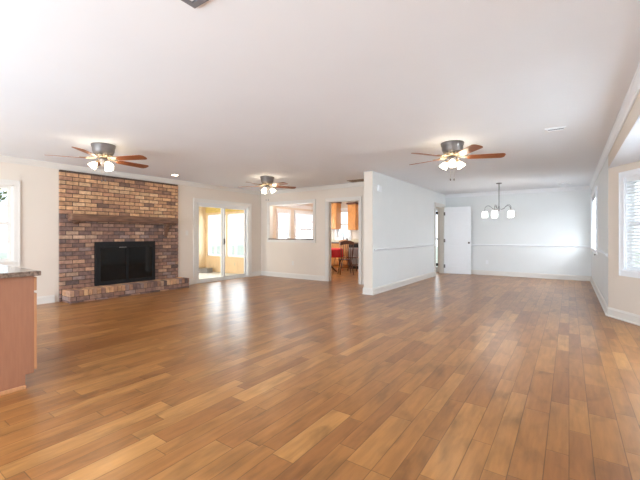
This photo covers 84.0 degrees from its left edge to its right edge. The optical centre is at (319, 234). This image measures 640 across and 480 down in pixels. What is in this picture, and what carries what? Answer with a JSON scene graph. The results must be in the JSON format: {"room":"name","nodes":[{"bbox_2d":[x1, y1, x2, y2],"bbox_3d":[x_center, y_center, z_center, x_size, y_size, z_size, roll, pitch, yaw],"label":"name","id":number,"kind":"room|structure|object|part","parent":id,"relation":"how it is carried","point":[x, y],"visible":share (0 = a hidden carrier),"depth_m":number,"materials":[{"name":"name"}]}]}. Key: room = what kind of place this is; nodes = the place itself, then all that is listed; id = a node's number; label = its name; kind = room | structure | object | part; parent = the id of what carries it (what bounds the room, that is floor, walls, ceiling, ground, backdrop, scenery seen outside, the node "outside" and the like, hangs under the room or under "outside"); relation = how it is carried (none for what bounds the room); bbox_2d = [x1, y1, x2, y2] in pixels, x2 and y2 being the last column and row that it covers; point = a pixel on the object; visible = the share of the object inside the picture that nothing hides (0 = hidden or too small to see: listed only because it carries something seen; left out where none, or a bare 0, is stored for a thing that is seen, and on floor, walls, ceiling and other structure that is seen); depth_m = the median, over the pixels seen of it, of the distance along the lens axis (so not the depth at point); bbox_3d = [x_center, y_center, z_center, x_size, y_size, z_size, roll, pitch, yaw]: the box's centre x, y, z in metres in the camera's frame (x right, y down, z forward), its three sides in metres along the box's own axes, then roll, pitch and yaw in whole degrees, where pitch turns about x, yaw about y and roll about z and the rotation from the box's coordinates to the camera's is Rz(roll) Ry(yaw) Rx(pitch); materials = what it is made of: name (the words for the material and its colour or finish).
{"room":"living room","nodes":[
{"label":"living room","id":0,"kind":"room"},
{"bbox_2d":[0,162,260,301],"bbox_3d":[-4.628,-0.040,6.396,0.120,2.440,10.170,0,0,35],"label":"wall","id":1,"kind":"structure","parent":0,"point":[39,186],"depth_m":6.20,"materials":[{"name":"beige paint"}]},
{"bbox_2d":[0,179,19,266],"bbox_3d":[-5.300,-0.187,5.408,0.154,1.404,1.138,0,0,35],"label":"window","id":2,"kind":"structure","parent":1,"relation":"in","point":[12,186],"depth_m":5.79,"materials":[{"name":"white paint"}]},
{"bbox_3d":[-5.336,-0.480,5.433,0.025,0.630,0.950,0,0,35],"label":"sash","id":3,"kind":"part","parent":2,"relation":"part of","materials":[{"name":"clear glass"}]},
{"bbox_3d":[-5.316,0.110,5.419,0.025,0.630,0.950,0,0,35],"label":"sash","id":4,"kind":"part","parent":2,"relation":"part of","materials":[{"name":"white paint"}]},
{"bbox_3d":[-5.271,0.438,5.388,0.084,0.028,1.080,0,0,35],"label":"sill","id":5,"kind":"part","parent":2,"relation":"part of","materials":[{"name":"white paint"}]},
{"bbox_2d":[37,295,54,304],"bbox_3d":[-6.067,1.115,4.212,0.028,0.130,4.940,0,0,35],"label":"baseboard","id":6,"kind":"structure","parent":1,"relation":"attached to","point":[50,298],"depth_m":6.12,"materials":[{"name":"white paint"}]},
{"bbox_2d":[0,155,363,194],"bbox_3d":[-2.959,-1.212,5.154,4.040,0.095,10.050,0,0,35],"label":"trim","id":7,"kind":"structure","parent":1,"relation":"attached to","point":[8,159],"depth_m":7.66,"materials":[{"name":"white paint"}]},
{"bbox_2d":[193,198,251,283],"bbox_3d":[-2.542,0.145,9.352,0.148,2.069,1.893,0,0,35],"label":"door","id":8,"kind":"structure","parent":1,"relation":"in","point":[247,207],"depth_m":9.33,"materials":[{"name":"white paint"}]},
{"bbox_3d":[-2.765,0.193,9.030,0.038,1.885,0.862,0,0,35],"label":"sliding panel","id":9,"kind":"part","parent":8,"relation":"part of","materials":[{"name":"clear glass"}]},
{"bbox_3d":[-2.351,0.193,9.696,0.038,1.885,0.862,0,0,35],"label":"sliding panel","id":10,"kind":"part","parent":8,"relation":"part of","materials":[{"name":"clear glass"}]},
{"bbox_2d":[199,207,205,267],"bbox_3d":[-4.949,0.030,10.070,0.100,2.300,4.020,0,0,35],"label":"wall","id":11,"kind":"structure","parent":0,"point":[202,210],"depth_m":11.58,"materials":[{"name":"yellow paint"}]},
{"bbox_2d":[206,211,243,273],"bbox_3d":[-2.795,0.030,11.089,2.260,2.300,0.120,0,0,35],"label":"wall","id":12,"kind":"structure","parent":0,"point":[214,262],"depth_m":11.10,"materials":[{"name":"yellow paint"}]},
{"bbox_2d":[208,214,225,256],"bbox_3d":[-3.270,0.010,11.421,0.900,1.340,0.120,0,0,35],"label":"window","id":13,"kind":"structure","parent":12,"relation":"in","point":[214,215],"depth_m":11.48,"materials":[{"name":"white paint"}]},
{"bbox_2d":[206,207,243,212],"bbox_3d":[-2.836,-0.915,11.031,2.220,0.390,0.020,0,0,35],"label":"trim","id":14,"kind":"structure","parent":12,"relation":"attached to","point":[208,209],"depth_m":11.35,"materials":[{"name":"yellow wood"}]},
{"bbox_2d":[227,213,243,257],"bbox_3d":[-2.488,0.010,10.874,0.890,1.340,0.120,0,0,35],"label":"window","id":15,"kind":"structure","parent":12,"relation":"in","point":[235,214],"depth_m":11.07,"materials":[{"name":"white paint"}]},
{"bbox_2d":[273,206,274,237],"bbox_3d":[-1.654,-0.040,11.132,0.120,2.440,1.150,0,0,11],"label":"wall","id":16,"kind":"structure","parent":0,"point":[273,206],"depth_m":11.61,"materials":[{"name":"beige paint"}]},
{"bbox_2d":[275,203,312,238],"bbox_3d":[-0.761,-0.040,12.826,0.120,2.440,2.700,0,0,35],"label":"wall","id":17,"kind":"structure","parent":0,"point":[311,204],"depth_m":12.43,"materials":[{"name":"beige paint"}]},
{"bbox_2d":[276,208,290,238],"bbox_3d":[-1.269,-0.212,12.071,0.154,1.334,0.718,0,0,35],"label":"window","id":18,"kind":"structure","parent":17,"relation":"in","point":[288,216],"depth_m":12.21,"materials":[{"name":"white paint"}]},
{"bbox_3d":[-1.285,0.068,12.082,0.025,0.595,0.530,0,0,35],"label":"sash","id":19,"kind":"part","parent":18,"relation":"part of","materials":[{"name":"glass"}]},
{"bbox_2d":[278,211,288,237],"bbox_3d":[-1.250,-0.211,12.058,0.048,1.146,0.524,0,0,35],"label":"window blind","id":20,"kind":"object","parent":18,"relation":"attached to","point":[278,211],"visible":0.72,"depth_m":11.91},
{"bbox_3d":[-1.305,-0.487,12.096,0.025,0.595,0.530,0,0,35],"label":"sash","id":21,"kind":"part","parent":18,"relation":"part of","materials":[{"name":"white paint"}]},
{"bbox_2d":[279,205,312,209],"bbox_3d":[-0.917,-1.005,12.305,0.434,0.110,3.731,0,0,28],"label":"trim","id":22,"kind":"structure","parent":17,"relation":"attached to","point":[289,206],"depth_m":12.64,"materials":[{"name":"white paint"}]},
{"bbox_2d":[294,210,312,238],"bbox_3d":[-0.581,-0.212,13.054,0.154,1.334,1.278,0,0,35],"label":"window","id":23,"kind":"structure","parent":17,"relation":"in","point":[298,212],"depth_m":12.97,"materials":[{"name":"white paint"}]},
{"bbox_3d":[-0.617,-0.487,13.079,0.025,0.595,1.090,0,0,35],"label":"sash","id":24,"kind":"part","parent":23,"relation":"part of","materials":[{"name":"white paint"}]},
{"bbox_3d":[-0.597,0.068,13.065,0.025,0.595,1.090,0,0,35],"label":"sash","id":25,"kind":"part","parent":23,"relation":"part of","materials":[{"name":"glass"}]},
{"bbox_2d":[261,186,363,278],"bbox_3d":[-0.042,-0.040,9.320,4.040,2.440,0.120,0,0,35],"label":"wall","id":26,"kind":"structure","parent":0,"point":[308,258],"depth_m":9.54,"materials":[{"name":"beige paint"}]},
{"bbox_2d":[252,271,324,280],"bbox_3d":[-0.909,1.115,9.615,2.280,0.130,0.390,0,0,35],"label":"baseboard","id":27,"kind":"structure","parent":26,"relation":"attached to","point":[256,273],"depth_m":9.78,"materials":[{"name":"white paint"}]},
{"bbox_2d":[268,238,313,239],"bbox_3d":[-0.781,0.115,9.834,1.600,0.029,0.185,0,0,35],"label":"shelf","id":28,"kind":"object","parent":26,"relation":"attached to","point":[268,238],"depth_m":9.86,"materials":[{"name":"white stone"}]},
{"bbox_2d":[267,199,315,242],"bbox_3d":[-0.781,-0.367,9.834,1.718,1.144,0.185,0,0,35],"label":"trim","id":29,"kind":"structure","parent":26,"relation":"attached to","point":[270,205],"depth_m":9.85,"materials":[{"name":"white paint"}]},
{"bbox_2d":[325,196,361,283],"bbox_3d":[0.601,0.126,8.852,1.048,2.109,0.148,0,0,35],"label":"trim","id":30,"kind":"structure","parent":26,"relation":"attached to","point":[328,201],"depth_m":9.06,"materials":[{"name":"white paint"}]},
{"bbox_2d":[0,267,639,479],"bbox_3d":[-0.915,1.210,6.085,11.280,0.060,14.160,0,0,35],"label":"floor","id":31,"kind":"structure","parent":0,"point":[443,376],"depth_m":2.79,"materials":[{"name":"brown wood"}]},
{"bbox_2d":[0,276,36,395],"bbox_3d":[-3.281,0.749,2.402,1.300,0.862,1.912,0,0,35],"label":"base cabinet","id":32,"kind":"object","parent":31,"relation":"on","point":[18,298],"visible":0.88,"depth_m":2.69,"materials":[{"name":"brown wood"}]},
{"bbox_3d":[-2.781,1.166,1.993,0.012,0.028,1.815,0,0,35],"label":"shoe moulding","id":33,"kind":"part","parent":32,"relation":"part of","materials":[{"name":"brown wood"}]},
{"bbox_2d":[0,265,40,278],"bbox_3d":[-3.311,0.299,2.385,1.390,0.038,1.950,0,0,35],"label":"countertop","id":34,"kind":"structure","parent":32,"relation":"on","point":[6,271],"depth_m":2.73,"materials":[{"name":"brown stone"}]},
{"bbox_3d":[-2.398,0.383,2.906,0.400,0.105,0.020,0,0,35],"label":"drawer","id":35,"kind":"part","parent":32,"relation":"part of","materials":[{"name":"brown wood"}]},
{"bbox_3d":[-2.397,0.752,2.908,0.400,0.595,0.024,0,0,35],"label":"door","id":36,"kind":"part","parent":32,"relation":"part of","materials":[{"name":"brown wood"}]},
{"bbox_2d":[59,170,188,303],"bbox_3d":[-3.782,0.014,7.147,0.401,2.335,2.374,0,0,35],"label":"fireplace","id":37,"kind":"object","parent":31,"relation":"on","point":[118,236],"visible":1,"depth_m":6.97,"materials":[{"name":"brick"}]},
{"bbox_3d":[-3.907,0.573,7.210,0.048,0.685,1.060,0,0,35],"label":"glass door","id":38,"kind":"part","parent":37,"relation":"part of","materials":[{"name":"black glass"}]},
{"bbox_3d":[-3.884,0.573,7.194,0.012,0.685,1.060,0,0,35],"label":"door frame","id":39,"kind":"part","parent":37,"relation":"part of","materials":[{"name":"black metal"}]},
{"bbox_2d":[199,267,212,272],"bbox_3d":[-3.640,1.115,11.277,0.410,0.150,0.250,0,0,27],"label":"box","id":40,"kind":"object","parent":31,"relation":"on","point":[202,269],"visible":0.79,"depth_m":11.17,"materials":[{"name":"silver metal"}]},
{"bbox_2d":[331,243,338,267],"bbox_3d":[0.559,0.743,13.159,0.578,0.874,0.611,0,0,35],"label":"base cabinet","id":41,"kind":"object","parent":31,"relation":"on","point":[333,245],"visible":0.28,"depth_m":12.86,"materials":[{"name":"brown wood"}]},
{"bbox_3d":[0.402,0.770,12.935,0.554,0.580,0.028,0,0,35],"label":"door","id":42,"kind":"part","parent":41,"relation":"part of","materials":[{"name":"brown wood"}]},
{"bbox_2d":[332,240,348,270],"bbox_3d":[0.705,0.670,11.938,0.426,1.021,0.453,0,0,35],"label":"chair","id":43,"kind":"object","parent":31,"relation":"on","point":[340,240],"visible":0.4,"depth_m":11.96,"materials":[{"name":"brown wood"}]},
{"bbox_2d":[338,244,347,266],"bbox_3d":[0.968,0.743,12.872,0.418,0.874,0.611,0,0,35],"label":"base cabinet","id":44,"kind":"object","parent":31,"relation":"on","point":[345,253],"visible":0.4,"depth_m":12.60,"materials":[{"name":"brown wood"}]},
{"bbox_3d":[0.811,0.770,12.648,0.394,0.580,0.028,0,0,35],"label":"door","id":45,"kind":"part","parent":44,"relation":"part of","materials":[{"name":"brown wood"}]},
{"bbox_2d":[338,240,353,274],"bbox_3d":[0.773,0.670,10.678,0.426,1.021,0.453,0,0,-7],"label":"chair","id":46,"kind":"object","parent":31,"relation":"on","point":[343,243],"visible":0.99,"depth_m":10.50,"materials":[{"name":"brown wood"}]},
{"bbox_3d":[0.799,0.230,10.465,0.420,0.140,0.020,0,0,-7],"label":"crest rail","id":47,"kind":"part","parent":46,"relation":"part of","materials":[{"name":"red wood"}]},
{"bbox_2d":[347,256,357,270],"bbox_3d":[1.103,0.951,11.740,0.340,0.461,0.300,0,0,25],"label":"chair","id":48,"kind":"object","parent":31,"relation":"on","point":[351,256],"visible":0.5,"depth_m":11.61,"materials":[{"name":"red wood"}]},
{"bbox_2d":[348,244,357,268],"bbox_3d":[1.381,0.744,12.572,0.590,0.873,0.629,0,0,35],"label":"dishwasher","id":49,"kind":"object","parent":31,"relation":"on","point":[355,247],"visible":0.26,"depth_m":12.37,"materials":[{"name":"black metal"}]},
{"bbox_2d":[362,272,434,294],"bbox_3d":[1.804,1.115,8.846,0.908,0.130,3.958,0,0,35],"label":"baseboard","id":50,"kind":"structure","parent":31,"relation":"on","point":[368,291],"depth_m":7.93,"materials":[{"name":"white paint"}]},
{"bbox_3d":[0.197,0.807,11.300,1.020,0.743,1.020,0,0,35],"label":"dining table","id":51,"kind":"object","parent":31,"relation":"on","visible":0},
{"bbox_2d":[331,248,342,257],"bbox_3d":[0.197,0.559,11.300,1.125,0.261,1.125,0,0,35],"label":"tablecloth","id":52,"kind":"object","parent":51,"relation":"on","point":[335,252],"visible":0.28,"depth_m":10.86,"materials":[{"name":"red fabric"}]},
{"bbox_2d":[0,0,639,194],"bbox_3d":[-0.518,-1.285,5.807,8.690,0.050,14.160,0,0,35],"label":"ceiling","id":53,"kind":"structure","parent":0,"point":[226,93],"depth_m":2.98,"materials":[{"name":"paint"}]},
{"bbox_2d":[48,142,148,181],"bbox_3d":[-2.981,-1.002,4.969,1.227,0.515,1.288,0,0,12],"label":"ceiling fan","id":54,"kind":"object","parent":53,"relation":"hanging from","point":[103,151],"visible":1,"depth_m":4.90,"materials":[{"name":"brown wood"}]},
{"bbox_3d":[-2.987,-1.060,4.549,0.143,0.034,0.466,0,0,-6],"label":"blade","id":55,"kind":"part","parent":54,"relation":"part of","materials":[{"name":"brown wood"}]},
{"bbox_3d":[-3.150,-0.963,4.909,0.105,0.116,0.105,0,0,15],"label":"lamp shade","id":56,"kind":"part","parent":54,"relation":"part of","materials":[{"name":"white glass"}]},
{"bbox_3d":[-2.913,-0.963,4.918,0.105,0.116,0.109,0,0,-31],"label":"lamp shade","id":57,"kind":"part","parent":54,"relation":"part of","materials":[{"name":"white glass"}]},
{"bbox_3d":[-2.609,-1.060,4.890,0.466,0.034,0.143,0,0,12],"label":"blade","id":58,"kind":"part","parent":54,"relation":"part of","materials":[{"name":"brown wood"}]},
{"bbox_3d":[-2.816,-1.060,5.355,0.143,0.034,0.466,0,0,30],"label":"blade","id":59,"kind":"part","parent":54,"relation":"part of","materials":[{"name":"brown wood"}]},
{"bbox_2d":[181,0,208,7],"bbox_3d":[-0.617,-1.254,1.543,0.600,0.012,0.600,0,0,35],"label":"ceiling vent","id":60,"kind":"object","parent":53,"relation":"in","point":[193,3],"visible":1,"depth_m":1.91,"materials":[{"name":"white metal"}]},
{"bbox_2d":[242,176,295,200],"bbox_3d":[-1.099,-1.002,7.748,1.227,0.515,1.288,0,0,-26],"label":"ceiling fan","id":61,"kind":"object","parent":53,"relation":"hanging from","point":[267,181],"visible":1,"depth_m":7.64,"materials":[{"name":"brown wood"}]},
{"bbox_3d":[-0.846,-1.060,7.413,0.143,0.034,0.466,0,0,-44],"label":"blade","id":62,"kind":"part","parent":61,"relation":"part of","materials":[{"name":"brown wood"}]},
{"bbox_3d":[-0.757,-1.060,7.915,0.466,0.034,0.143,0,0,-26],"label":"blade","id":63,"kind":"part","parent":61,"relation":"part of","materials":[{"name":"brown wood"}]},
{"bbox_2d":[347,179,363,181],"bbox_3d":[0.947,-1.254,8.151,0.620,0.012,0.260,0,0,35],"label":"ceiling vent","id":64,"kind":"object","parent":53,"relation":"in","point":[357,180],"visible":0.59,"depth_m":8.17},
{"bbox_2d":[410,140,505,180],"bbox_3d":[1.863,-1.002,4.861,1.227,0.515,1.288,0,0,12],"label":"ceiling fan","id":65,"kind":"object","parent":53,"relation":"hanging from","point":[451,149],"visible":1,"depth_m":4.77,"materials":[{"name":"brown wood"}]},
{"bbox_3d":[1.416,-1.060,4.696,0.466,0.034,0.143,0,0,-24],"label":"blade","id":66,"kind":"part","parent":65,"relation":"part of","materials":[{"name":"brown wood"}]},
{"bbox_3d":[1.729,-0.963,4.977,0.109,0.116,0.105,0,0,20],"label":"lamp shade","id":67,"kind":"part","parent":65,"relation":"part of","materials":[{"name":"white glass"}]},
{"bbox_3d":[1.765,-0.963,4.743,0.105,0.116,0.105,0,0,-24],"label":"lamp shade","id":68,"kind":"part","parent":65,"relation":"part of","materials":[{"name":"white glass"}]},
{"bbox_3d":[1.943,-0.963,4.899,0.109,0.116,0.105,0,0,20],"label":"lamp shade","id":69,"kind":"part","parent":65,"relation":"part of","materials":[{"name":"white glass"}]},
{"bbox_3d":[1.857,-1.060,4.441,0.143,0.034,0.466,0,0,-6],"label":"blade","id":70,"kind":"part","parent":65,"relation":"part of","materials":[{"name":"brown wood"}]},
{"bbox_3d":[2.236,-1.060,4.782,0.466,0.034,0.143,0,0,12],"label":"blade","id":71,"kind":"part","parent":65,"relation":"part of","materials":[{"name":"brown wood"}]},
{"bbox_2d":[482,183,513,217],"bbox_3d":[4.352,-0.845,8.637,0.708,0.830,0.703,0,0,0],"label":"chandelier","id":72,"kind":"object","parent":53,"relation":"hanging from","point":[494,212],"visible":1,"depth_m":8.59,"materials":[{"name":"white glass"}]},
{"bbox_3d":[4.060,-0.501,8.756,0.124,0.142,0.123,0,0,0],"label":"lamp shade","id":73,"kind":"part","parent":72,"relation":"part of","materials":[{"name":"white glass"}]},
{"bbox_3d":[4.124,-0.501,8.397,0.124,0.142,0.123,0,0,0],"label":"lamp shade","id":74,"kind":"part","parent":72,"relation":"part of","materials":[{"name":"white glass"}]},
{"bbox_3d":[4.485,-0.501,8.347,0.124,0.142,0.123,0,0,0],"label":"lamp shade","id":75,"kind":"part","parent":72,"relation":"part of","materials":[{"name":"white glass"}]},
{"bbox_2d":[545,126,565,132],"bbox_3d":[2.796,-1.254,4.220,0.210,0.012,0.130,0,0,35],"label":"ceiling vent","id":76,"kind":"object","parent":53,"relation":"in","point":[562,127],"visible":1,"depth_m":4.21,"materials":[{"name":"white metal"}]},
{"bbox_2d":[364,171,445,287],"bbox_3d":[2.416,-0.040,9.143,0.190,2.440,5.090,0,0,35],"label":"wall partition","id":77,"kind":"structure","parent":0,"point":[402,214],"depth_m":7.98,"materials":[{"name":"beige paint"}]},
{"bbox_2d":[377,185,381,191],"bbox_3d":[1.209,-0.940,7.211,0.049,0.120,0.130,0,0,35],"label":"door chime","id":78,"kind":"object","parent":77,"relation":"attached to","point":[379,188],"visible":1,"depth_m":7.17,"materials":[{"name":"white paint"}]},
{"bbox_2d":[374,245,434,250],"bbox_3d":[2.187,0.300,8.626,0.028,0.050,3.860,0,0,35],"label":"trim","id":79,"kind":"structure","parent":77,"relation":"attached to","point":[407,247],"depth_m":8.18,"materials":[{"name":"white paint"}]},
{"bbox_2d":[434,202,444,275],"bbox_3d":[3.523,0.120,10.638,0.148,2.119,0.948,0,0,35],"label":"trim","id":80,"kind":"structure","parent":77,"relation":"attached to","point":[440,206],"depth_m":10.93,"materials":[{"name":"white paint"}]},
{"bbox_2d":[444,207,470,273],"bbox_3d":[4.153,0.162,10.759,0.775,2.020,0.167,0,0,26],"label":"door","id":81,"kind":"structure","parent":77,"relation":"in","point":[457,220],"depth_m":10.74,"materials":[{"name":"white paint"}]},
{"bbox_2d":[331,189,590,275],"bbox_3d":[3.509,-0.040,11.558,8.690,2.440,0.120,0,0,35],"label":"wall","id":82,"kind":"structure","parent":0,"point":[558,217],"depth_m":9.84,"materials":[{"name":"beige paint"}]},
{"bbox_2d":[331,202,341,228],"bbox_3d":[0.452,-0.735,13.399,0.630,1.030,0.370,0,0,35],"label":"upper cabinet","id":83,"kind":"object","parent":82,"relation":"attached to","point":[336,206],"visible":0.5,"depth_m":13.19,"materials":[{"name":"brown wood"}]},
{"bbox_3d":[0.369,-0.693,13.280,0.546,0.915,0.020,0,0,35],"label":"door","id":84,"kind":"part","parent":83,"relation":"part of","materials":[{"name":"brown wood"}]},
{"bbox_2d":[335,208,350,239],"bbox_3d":[0.890,-0.402,13.371,0.718,1.194,0.154,0,0,35],"label":"window","id":85,"kind":"structure","parent":82,"relation":"in","point":[337,237],"depth_m":13.36,"materials":[{"name":"white paint"}]},
{"bbox_2d":[331,239,357,241],"bbox_3d":[1.378,0.205,12.969,3.180,0.110,0.011,0,0,35],"label":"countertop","id":86,"kind":"structure","parent":82,"relation":"attached to","point":[332,240],"depth_m":13.18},
{"bbox_2d":[346,202,357,229],"bbox_3d":[1.214,-0.675,12.866,0.390,0.990,0.370,0,0,35],"label":"upper cabinet","id":87,"kind":"object","parent":82,"relation":"attached to","point":[352,206],"visible":0.94,"depth_m":12.71,"materials":[{"name":"brown wood"}]},
{"bbox_3d":[1.131,-0.632,12.747,0.306,0.875,0.020,0,0,35],"label":"door","id":88,"kind":"part","parent":87,"relation":"part of","materials":[{"name":"brown wood"}]},
{"bbox_2d":[436,208,437,271],"bbox_3d":[3.355,0.165,11.635,1.050,2.030,0.070,0,0,35],"label":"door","id":89,"kind":"structure","parent":82,"relation":"in","point":[436,208],"depth_m":11.34,"materials":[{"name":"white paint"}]},
{"bbox_2d":[471,244,590,247],"bbox_3d":[5.358,0.300,10.006,3.640,0.050,0.300,0,0,35],"label":"trim","id":90,"kind":"structure","parent":82,"relation":"attached to","point":[471,244],"depth_m":9.80,"materials":[{"name":"white paint"}]},
{"bbox_2d":[471,270,639,325],"bbox_3d":[3.091,1.115,3.823,3.571,0.130,14.388,0,0,20],"label":"baseboard","id":91,"kind":"structure","parent":82,"relation":"attached to","point":[628,317],"depth_m":9.16,"materials":[{"name":"white paint"}]},
{"bbox_2d":[591,92,639,304],"bbox_3d":[2.992,-0.040,3.349,0.120,2.440,13.920,0,0,35],"label":"wall","id":92,"kind":"structure","parent":0,"point":[599,263],"depth_m":5.75,"materials":[{"name":"grey paint"}]},
{"bbox_2d":[445,63,639,197],"bbox_3d":[1.452,-1.212,4.428,3.640,0.095,13.920,0,0,35],"label":"trim","id":93,"kind":"structure","parent":92,"relation":"attached to","point":[634,89],"depth_m":4.93,"materials":[{"name":"white paint"}]},
{"bbox_2d":[590,186,597,254],"bbox_3d":[6.190,-0.292,7.946,0.154,1.374,2.078,0,0,35],"label":"window","id":94,"kind":"structure","parent":92,"relation":"in","point":[595,191],"depth_m":8.36,"materials":[{"name":"white paint"}]},
{"bbox_2d":[592,194,595,248],"bbox_3d":[6.172,-0.291,7.960,0.048,1.186,1.884,0,0,35],"label":"window blind","id":95,"kind":"object","parent":94,"relation":"attached to","point":[594,197],"visible":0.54,"depth_m":8.14,"materials":[{"name":"white plastic"}]},
{"bbox_2d":[596,249,607,256],"bbox_3d":[4.876,0.300,6.169,0.028,0.050,2.260,0,0,35],"label":"trim","id":96,"kind":"structure","parent":92,"relation":"attached to","point":[598,250],"depth_m":5.74,"materials":[{"name":"white paint"}]},
{"bbox_2d":[608,161,639,314],"bbox_3d":[4.230,0.105,4.542,0.120,2.150,1.300,0,0,4],"label":"wall","id":97,"kind":"structure","parent":0,"point":[623,291],"depth_m":5.04,"materials":[{"name":"beige paint"}]},
{"bbox_2d":[619,168,639,277],"bbox_3d":[4.211,-0.152,4.508,0.154,1.434,0.908,0,0,4],"label":"window","id":98,"kind":"structure","parent":97,"relation":"in","point":[623,193],"depth_m":4.88,"materials":[{"name":"white paint"}]},
{"bbox_3d":[4.176,0.488,4.510,0.084,0.028,0.850,0,0,4],"label":"sill","id":99,"kind":"part","parent":98,"relation":"part of","materials":[{"name":"white paint"}]},
{"bbox_2d":[626,176,639,270],"bbox_3d":[4.188,-0.151,4.509,0.048,1.246,0.714,0,0,4],"label":"window blind","id":100,"kind":"object","parent":98,"relation":"attached to","point":[636,178],"visible":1,"depth_m":4.76,"materials":[{"name":"white plastic"}]},
{"bbox_3d":[4.191,-0.750,4.509,0.042,0.049,0.714,0,0,4],"label":"head rail","id":101,"kind":"part","parent":100,"relation":"part of","materials":[{"name":"white plastic"}]},
{"bbox_3d":[4.231,0.152,4.507,0.025,0.645,0.720,0,0,4],"label":"sash","id":102,"kind":"part","parent":98,"relation":"part of","materials":[{"name":"white paint"}]},
{"bbox_3d":[4.256,-0.453,4.505,0.025,0.645,0.720,0,0,4],"label":"sash","id":103,"kind":"part","parent":98,"relation":"part of","materials":[{"name":"glass"}]},
{"bbox_2d":[608,115,639,168],"bbox_3d":[3.289,-0.975,3.111,0.876,0.009,4.670,0,0,35],"label":"ceiling","id":104,"kind":"structure","parent":0,"point":[629,152],"depth_m":4.04,"materials":[{"name":"paint"}]},
{"label":"outside","id":105,"kind":"structure","parent":0,"visible":0},
{"bbox_2d":[0,245,639,266],"bbox_3d":[0.206,1.505,9.011,70.000,0.050,75.000,0,0,35],"label":"ground","id":106,"kind":"structure","parent":105,"point":[240,248],"depth_m":30.08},
{"bbox_2d":[0,188,6,201],"bbox_3d":[-9.737,-0.734,9.120,3.248,4.444,3.223,0,0,35],"label":"tree","id":107,"kind":"object","parent":106,"relation":"on","point":[2,192],"visible":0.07,"depth_m":10.04,"materials":[{"name":"green plant"}]}
]}

